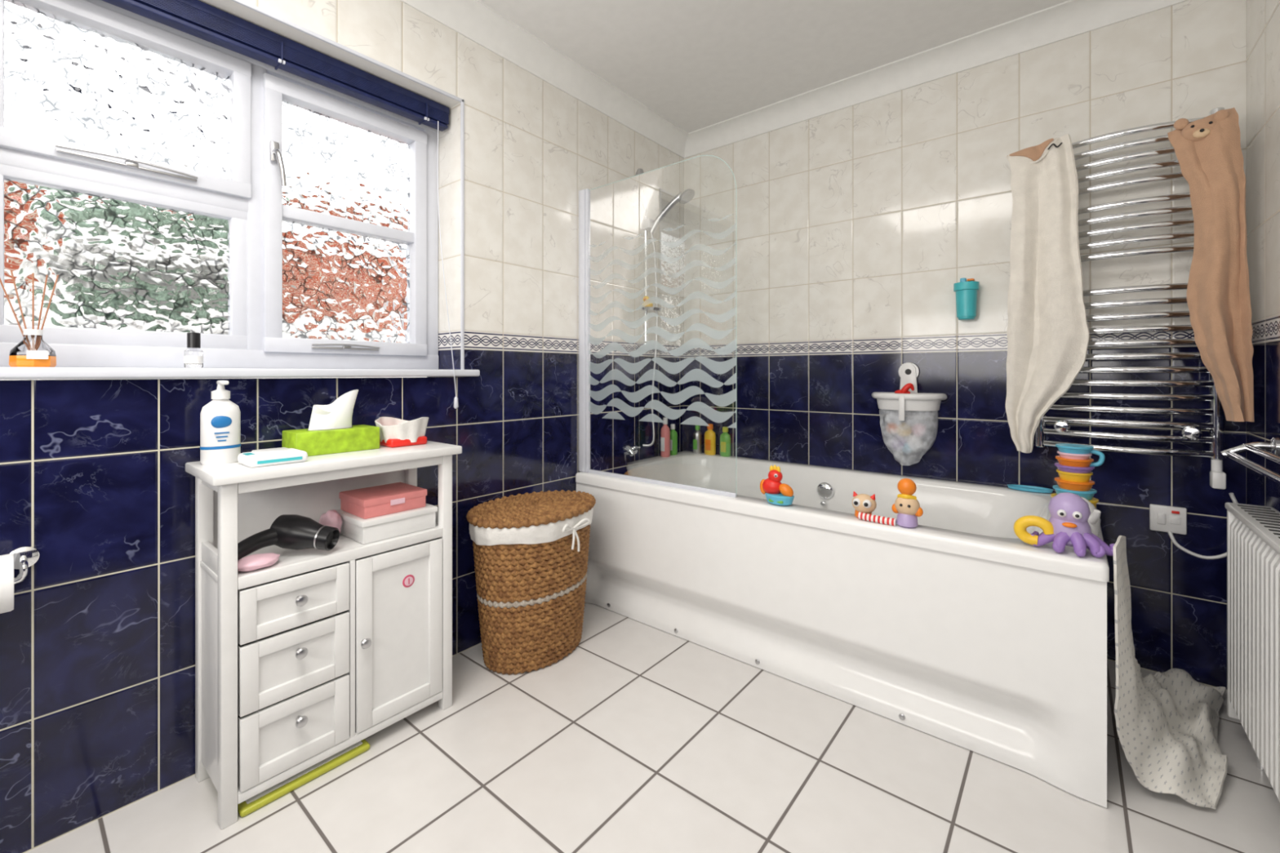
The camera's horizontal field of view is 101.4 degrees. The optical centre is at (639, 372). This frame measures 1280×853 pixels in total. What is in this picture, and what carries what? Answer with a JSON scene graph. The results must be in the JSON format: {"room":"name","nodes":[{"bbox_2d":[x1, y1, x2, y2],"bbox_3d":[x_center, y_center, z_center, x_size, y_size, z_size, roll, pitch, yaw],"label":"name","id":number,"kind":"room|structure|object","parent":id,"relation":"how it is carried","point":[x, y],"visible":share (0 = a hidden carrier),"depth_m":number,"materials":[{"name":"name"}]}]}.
{"room":"bathroom","nodes":[
{"label":"bathroom","id":0,"kind":"room"},
{"bbox_2d":[0,0,684,852],"bbox_3d":[-0.993,-0.145,1.588,0.250,2.250,3.600,0,0,39],"label":"wall","id":1,"kind":"structure","parent":0,"point":[97,642],"depth_m":1.46,"materials":[{"name":"tile"}]},
{"bbox_2d":[0,546,39,613],"bbox_3d":[-1.242,0.405,0.992,0.118,0.108,0.142,0,0,39],"label":"toilet roll holder","id":2,"kind":"object","parent":1,"relation":"attached to","point":[23,557],"visible":1,"depth_m":1.00,"materials":[{"name":"silver metal"}]},
{"bbox_2d":[0,0,438,369],"bbox_3d":[-1.098,-0.483,1.503,0.117,0.942,1.123,0,0,39],"label":"window","id":3,"kind":"structure","parent":1,"relation":"in","point":[173,183],"depth_m":1.41,"materials":[{"name":"white plastic"}]},
{"bbox_2d":[101,0,458,408],"bbox_3d":[-1.001,-0.415,1.427,0.173,1.070,1.100,0,0,39],"label":"blind","id":4,"kind":"object","parent":3,"relation":"attached to","point":[196,18],"visible":1,"depth_m":1.49,"materials":[{"name":"blue fabric"}]},
{"bbox_2d":[0,366,479,378],"bbox_3d":[-1.046,0.000,1.450,0.225,0.024,1.240,0,0,39],"label":"window sill","id":5,"kind":"structure","parent":1,"relation":"attached to","point":[6,372],"depth_m":1.27,"materials":[{"name":"white plastic"}]},
{"bbox_2d":[0,270,58,367],"bbox_3d":[-1.285,-0.112,1.104,0.070,0.200,0.074,0,0,17],"label":"reed diffuser","id":6,"kind":"object","parent":5,"relation":"on","point":[33,351],"visible":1,"depth_m":1.10,"materials":[{"name":"orange glass"}]},
{"bbox_2d":[183,332,203,368],"bbox_3d":[-1.107,-0.056,1.300,0.037,0.088,0.037,0,0,39],"label":"bottle","id":7,"kind":"object","parent":5,"relation":"on","point":[193,355],"visible":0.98,"depth_m":1.29,"materials":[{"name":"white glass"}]},
{"bbox_2d":[231,0,464,369],"bbox_3d":[-0.980,-0.483,1.407,0.008,0.957,1.136,0,0,39],"label":"trim","id":8,"kind":"structure","parent":1,"relation":"attached to","point":[242,2],"depth_m":1.84,"materials":[{"name":"white plastic"}]},
{"bbox_2d":[400,0,688,158],"bbox_3d":[-0.798,-1.228,1.558,0.091,0.083,3.400,0,0,39],"label":"trim","id":9,"kind":"structure","parent":1,"relation":"attached to","point":[473,20],"depth_m":2.09,"materials":[{"name":"paint"}]},
{"bbox_2d":[635,168,694,446],"bbox_3d":[0.112,-0.316,2.496,0.288,1.332,0.154,0,0,13],"label":"shower rail","id":10,"kind":"object","parent":1,"relation":"attached to","point":[651,225],"visible":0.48,"depth_m":2.53,"materials":[{"name":"silver metal"}]},
{"bbox_2d":[641,296,653,306],"bbox_3d":[0.032,-0.334,2.486,0.048,0.061,0.072,0,0,39],"label":"rubber duck","id":11,"kind":"object","parent":10,"relation":"on","point":[646,303],"visible":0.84,"depth_m":2.47},
{"bbox_2d":[25,602,1279,852],"bbox_3d":[-0.060,1.030,0.953,2.500,0.100,3.800,0,0,39],"label":"floor","id":12,"kind":"structure","parent":0,"point":[642,738],"depth_m":1.23,"materials":[{"name":"tile"}]},
{"bbox_2d":[237,738,369,817],"bbox_3d":[-0.863,0.971,1.318,0.195,0.019,0.277,0,0,39],"label":"bathroom scale","id":13,"kind":"object","parent":12,"relation":"on","point":[277,791],"visible":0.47,"depth_m":1.25,"materials":[{"name":"plastic"}]},
{"bbox_2d":[185,440,462,829],"bbox_3d":[-0.807,0.598,1.401,0.266,0.765,0.583,0,0,39],"label":"base cabinet","id":14,"kind":"object","parent":12,"relation":"on","point":[302,658],"visible":0.97,"depth_m":1.27,"materials":[{"name":"white paint"}]},
{"bbox_2d":[200,380,240,465],"bbox_3d":[-1.002,0.117,1.253,0.060,0.197,0.077,0,0,39],"label":"pump bottle","id":15,"kind":"object","parent":14,"relation":"on","point":[220,418],"visible":1,"depth_m":1.23,"materials":[{"name":"white plastic"}]},
{"bbox_2d":[237,447,307,467],"bbox_3d":[-0.878,0.200,1.255,0.102,0.031,0.120,0,0,39],"label":"pack","id":16,"kind":"object","parent":14,"relation":"on","point":[280,455],"visible":1,"depth_m":1.23,"materials":[{"name":"white plastic"}]},
{"bbox_2d":[237,514,339,560],"bbox_3d":[-0.849,0.397,1.259,0.166,0.086,0.171,0,0,11],"label":"hair dryer","id":17,"kind":"object","parent":14,"relation":"in","point":[290,531],"visible":0.93,"depth_m":1.27,"materials":[{"name":"black plastic"}]},
{"bbox_2d":[237,509,342,571],"bbox_3d":[-0.863,0.409,1.307,0.076,0.076,0.296,0,0,13],"label":"hairbrush","id":18,"kind":"object","parent":14,"relation":"in","point":[331,517],"visible":0.76,"depth_m":1.21,"materials":[{"name":"pink plastic"}]},
{"bbox_2d":[282,389,379,456],"bbox_3d":[-0.846,0.131,1.442,0.105,0.169,0.210,0,0,39],"label":"tissue box","id":19,"kind":"object","parent":14,"relation":"on","point":[331,430],"visible":0.98,"depth_m":1.42,"materials":[{"name":"green cardboard"}]},
{"bbox_2d":[336,502,437,544],"bbox_3d":[-0.730,0.419,1.506,0.190,0.060,0.211,0,0,39],"label":"storage box","id":20,"kind":"object","parent":14,"relation":"in","point":[360,530],"visible":0.55,"depth_m":1.43,"materials":[{"name":"white cardboard"}]},
{"bbox_2d":[339,482,426,519],"bbox_3d":[-0.735,0.363,1.504,0.163,0.052,0.179,0,0,39],"label":"storage box","id":21,"kind":"object","parent":20,"relation":"on","point":[371,502],"visible":1,"depth_m":1.46,"materials":[{"name":"pink cardboard"}]},
{"bbox_2d":[374,417,428,447],"bbox_3d":[-0.712,0.174,1.577,0.132,0.083,0.150,0,0,39],"label":"basket","id":22,"kind":"object","parent":14,"relation":"on","point":[393,432],"visible":0.98,"depth_m":1.54,"materials":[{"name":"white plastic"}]},
{"bbox_2d":[466,489,595,675],"bbox_3d":[-0.374,0.717,1.863,0.475,0.526,0.393,0,0,-25],"label":"laundry basket","id":23,"kind":"object","parent":12,"relation":"on","point":[531,550],"visible":1,"depth_m":1.71,"materials":[{"name":"wicker"}]},
{"bbox_2d":[575,450,1109,808],"bbox_3d":[0.645,0.703,2.034,1.718,0.550,0.832,0,0,39],"label":"bathtub","id":24,"kind":"object","parent":12,"relation":"on","point":[954,628],"visible":0.94,"depth_m":1.54,"materials":[{"name":"white plastic"}]},
{"bbox_2d":[626,444,640,456],"bbox_3d":[-0.080,0.373,2.353,0.143,0.111,0.290,0,0,39],"label":"tap","id":25,"kind":"object","parent":24,"relation":"on","point":[632,450],"visible":0.3,"depth_m":2.32,"materials":[{"name":"silver metal"}]},
{"bbox_2d":[578,155,737,497],"bbox_3d":[0.037,-0.181,2.045,0.764,1.221,0.028,0,0,39],"label":"screen","id":26,"kind":"object","parent":24,"relation":"on","point":[612,216],"visible":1,"depth_m":2.15,"materials":[{"name":"clear glass"}]},
{"bbox_2d":[660,417,670,457],"bbox_3d":[0.130,0.328,2.685,0.048,0.200,0.049,0,0,39],"label":"shampoo bottle","id":27,"kind":"object","parent":24,"relation":"on","point":[665,432],"visible":0.99,"depth_m":2.67,"materials":[{"name":"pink plastic"}]},
{"bbox_2d":[670,423,677,455],"bbox_3d":[0.173,0.348,2.753,0.048,0.160,0.049,0,0,39],"label":"bottle","id":28,"kind":"object","parent":24,"relation":"on","point":[673,435],"visible":0.8,"depth_m":2.73,"materials":[{"name":"green plastic"}]},
{"bbox_2d":[693,425,702,453],"bbox_3d":[0.307,0.353,2.798,0.048,0.150,0.049,0,0,39],"label":"shampoo bottle","id":29,"kind":"object","parent":24,"relation":"on","point":[697,435],"visible":0.91,"depth_m":2.78,"materials":[{"name":"metal"}]},
{"bbox_2d":[704,423,715,454],"bbox_3d":[0.369,0.348,2.755,0.064,0.160,0.046,0,0,39],"label":"wash bottle","id":30,"kind":"object","parent":24,"relation":"on","point":[709,435],"visible":0.98,"depth_m":2.74,"materials":[{"name":"yellow plastic"}]},
{"bbox_2d":[720,426,730,457],"bbox_3d":[0.440,0.353,2.700,0.060,0.150,0.043,0,0,39],"label":"bottle","id":31,"kind":"object","parent":24,"relation":"on","point":[725,437],"visible":0.96,"depth_m":2.68,"materials":[{"name":"green plastic"}]},
{"bbox_2d":[760,464,794,506],"bbox_3d":[0.447,0.364,1.715,0.118,0.127,0.072,0,0,39],"label":"rooster","id":32,"kind":"object","parent":24,"relation":"on","point":[777,493],"visible":1,"depth_m":1.70,"materials":[{"name":"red plastic"}]},
{"bbox_2d":[852,491,896,525],"bbox_3d":[0.679,0.390,1.519,0.124,0.078,0.070,0,0,39],"label":"cat","id":33,"kind":"object","parent":24,"relation":"on","point":[864,504],"visible":1,"depth_m":1.51,"materials":[{"name":"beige plastic"}]},
{"bbox_2d":[891,478,923,528],"bbox_3d":[0.747,0.361,1.465,0.059,0.134,0.064,0,0,-10],"label":"toy","id":34,"kind":"object","parent":24,"relation":"on","point":[907,506],"visible":1,"depth_m":1.45,"materials":[{"name":"plastic"}]},
{"bbox_2d":[1007,484,1053,493],"bbox_3d":[1.413,0.421,1.900,0.136,0.014,0.062,0,0,39],"label":"lid","id":35,"kind":"object","parent":24,"relation":"on","point":[1020,487],"visible":1,"depth_m":1.89,"materials":[{"name":"blue plastic"}]},
{"bbox_2d":[1013,492,1115,557],"bbox_3d":[1.023,0.358,1.264,0.197,0.137,0.103,0,0,39],"label":"octopus","id":36,"kind":"object","parent":24,"relation":"on","point":[1068,525],"visible":0.99,"depth_m":1.24,"materials":[{"name":"purple plastic"}]},
{"bbox_2d":[1050,443,1105,507],"bbox_3d":[1.270,0.320,1.532,0.108,0.216,0.108,0,0,-12],"label":"cups","id":37,"kind":"object","parent":24,"relation":"on","point":[1075,467],"visible":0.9,"depth_m":1.50,"materials":[{"name":"multicoloured plastic"}]},
{"bbox_2d":[1080,496,1100,537],"bbox_3d":[1.149,0.377,1.380,0.096,0.102,0.104,0,0,39],"label":"jug","id":38,"kind":"object","parent":24,"relation":"on","point":[1094,520],"visible":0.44,"depth_m":1.34,"materials":[{"name":"white plastic"}]},
{"bbox_2d":[1112,535,1227,809],"bbox_3d":[1.423,0.681,1.380,0.779,0.583,0.170,0,0,-40],"label":"towel","id":39,"kind":"object","parent":12,"relation":"on","point":[1166,722],"visible":1,"depth_m":1.24,"materials":[{"name":"fabric"}]},
{"bbox_2d":[477,0,1069,133],"bbox_3d":[-0.060,-1.320,0.953,2.500,0.100,3.800,0,0,39],"label":"ceiling","id":40,"kind":"structure","parent":0,"point":[697,64],"depth_m":2.00,"materials":[{"name":"paint"}]},
{"bbox_2d":[684,0,1246,690],"bbox_3d":[1.065,-0.145,2.327,2.500,2.250,0.150,0,0,39],"label":"wall","id":41,"kind":"structure","parent":0,"point":[842,243],"depth_m":2.06,"materials":[{"name":"tile"}]},
{"bbox_2d":[871,362,946,465],"bbox_3d":[1.081,0.167,2.133,0.283,0.424,0.130,0,0,39],"label":"basket","id":42,"kind":"object","parent":41,"relation":"attached to","point":[904,400],"visible":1,"depth_m":2.11,"materials":[{"name":"white plastic"}]},
{"bbox_2d":[684,0,1189,158],"bbox_3d":[1.014,-1.228,2.212,2.067,0.083,0.091,0,0,39],"label":"trim","id":43,"kind":"structure","parent":41,"relation":"attached to","point":[1071,18],"depth_m":2.09,"materials":[{"name":"paint"}]},
{"bbox_2d":[953,277,979,319],"bbox_3d":[1.255,-0.285,2.015,0.084,0.160,0.089,0,0,39],"label":"toothbrush cup","id":44,"kind":"object","parent":41,"relation":"attached to","point":[966,291],"visible":1,"depth_m":1.99,"materials":[{"name":"teal plastic"}]},
{"bbox_2d":[1035,106,1226,489],"bbox_3d":[1.576,-0.225,1.715,0.455,1.140,0.139,0,0,39],"label":"heated towel rail","id":45,"kind":"object","parent":41,"relation":"attached to","point":[1191,432],"visible":0.59,"depth_m":1.64,"materials":[{"name":"silver metal"}]},
{"bbox_2d":[1005,133,1089,453],"bbox_3d":[1.361,-0.260,1.758,0.224,1.063,0.059,0,0,39],"label":"towel","id":46,"kind":"object","parent":45,"relation":"hanging from","point":[1048,335],"visible":1,"depth_m":1.76,"materials":[{"name":"white fabric"}]},
{"bbox_2d":[1167,107,1253,422],"bbox_3d":[1.636,-0.311,1.506,0.167,0.894,0.077,0,0,39],"label":"towel","id":47,"kind":"object","parent":45,"relation":"hanging from","point":[1207,149],"visible":1,"depth_m":1.49,"materials":[{"name":"orange fabric"}]},
{"bbox_2d":[1149,493,1238,559],"bbox_3d":[1.737,0.467,1.645,0.039,0.217,0.198,0,0,-30],"label":"switch","id":48,"kind":"object","parent":41,"relation":"attached to","point":[1169,519],"visible":0.8,"depth_m":1.68,"materials":[{"name":"white plastic"}]},
{"bbox_2d":[1246,0,1279,511],"bbox_3d":[0.761,-0.145,0.153,0.150,2.250,3.600,0,0,39],"label":"wall","id":49,"kind":"structure","parent":0,"point":[1263,16],"depth_m":1.45,"materials":[{"name":"tile"}]},
{"bbox_2d":[1220,437,1279,484],"bbox_3d":[1.407,0.197,1.142,0.101,0.062,0.658,0,0,39],"label":"towel bar","id":50,"kind":"object","parent":49,"relation":"attached to","point":[1273,446],"visible":1,"depth_m":1.31,"materials":[{"name":"silver metal"}]},
{"bbox_2d":[1225,502,1279,801],"bbox_3d":[1.249,0.659,0.947,0.098,0.642,1.052,0,0,39],"label":"radiator","id":51,"kind":"object","parent":49,"relation":"attached to","point":[1253,531],"visible":1,"depth_m":1.18,"materials":[{"name":"white metal"}]}
]}

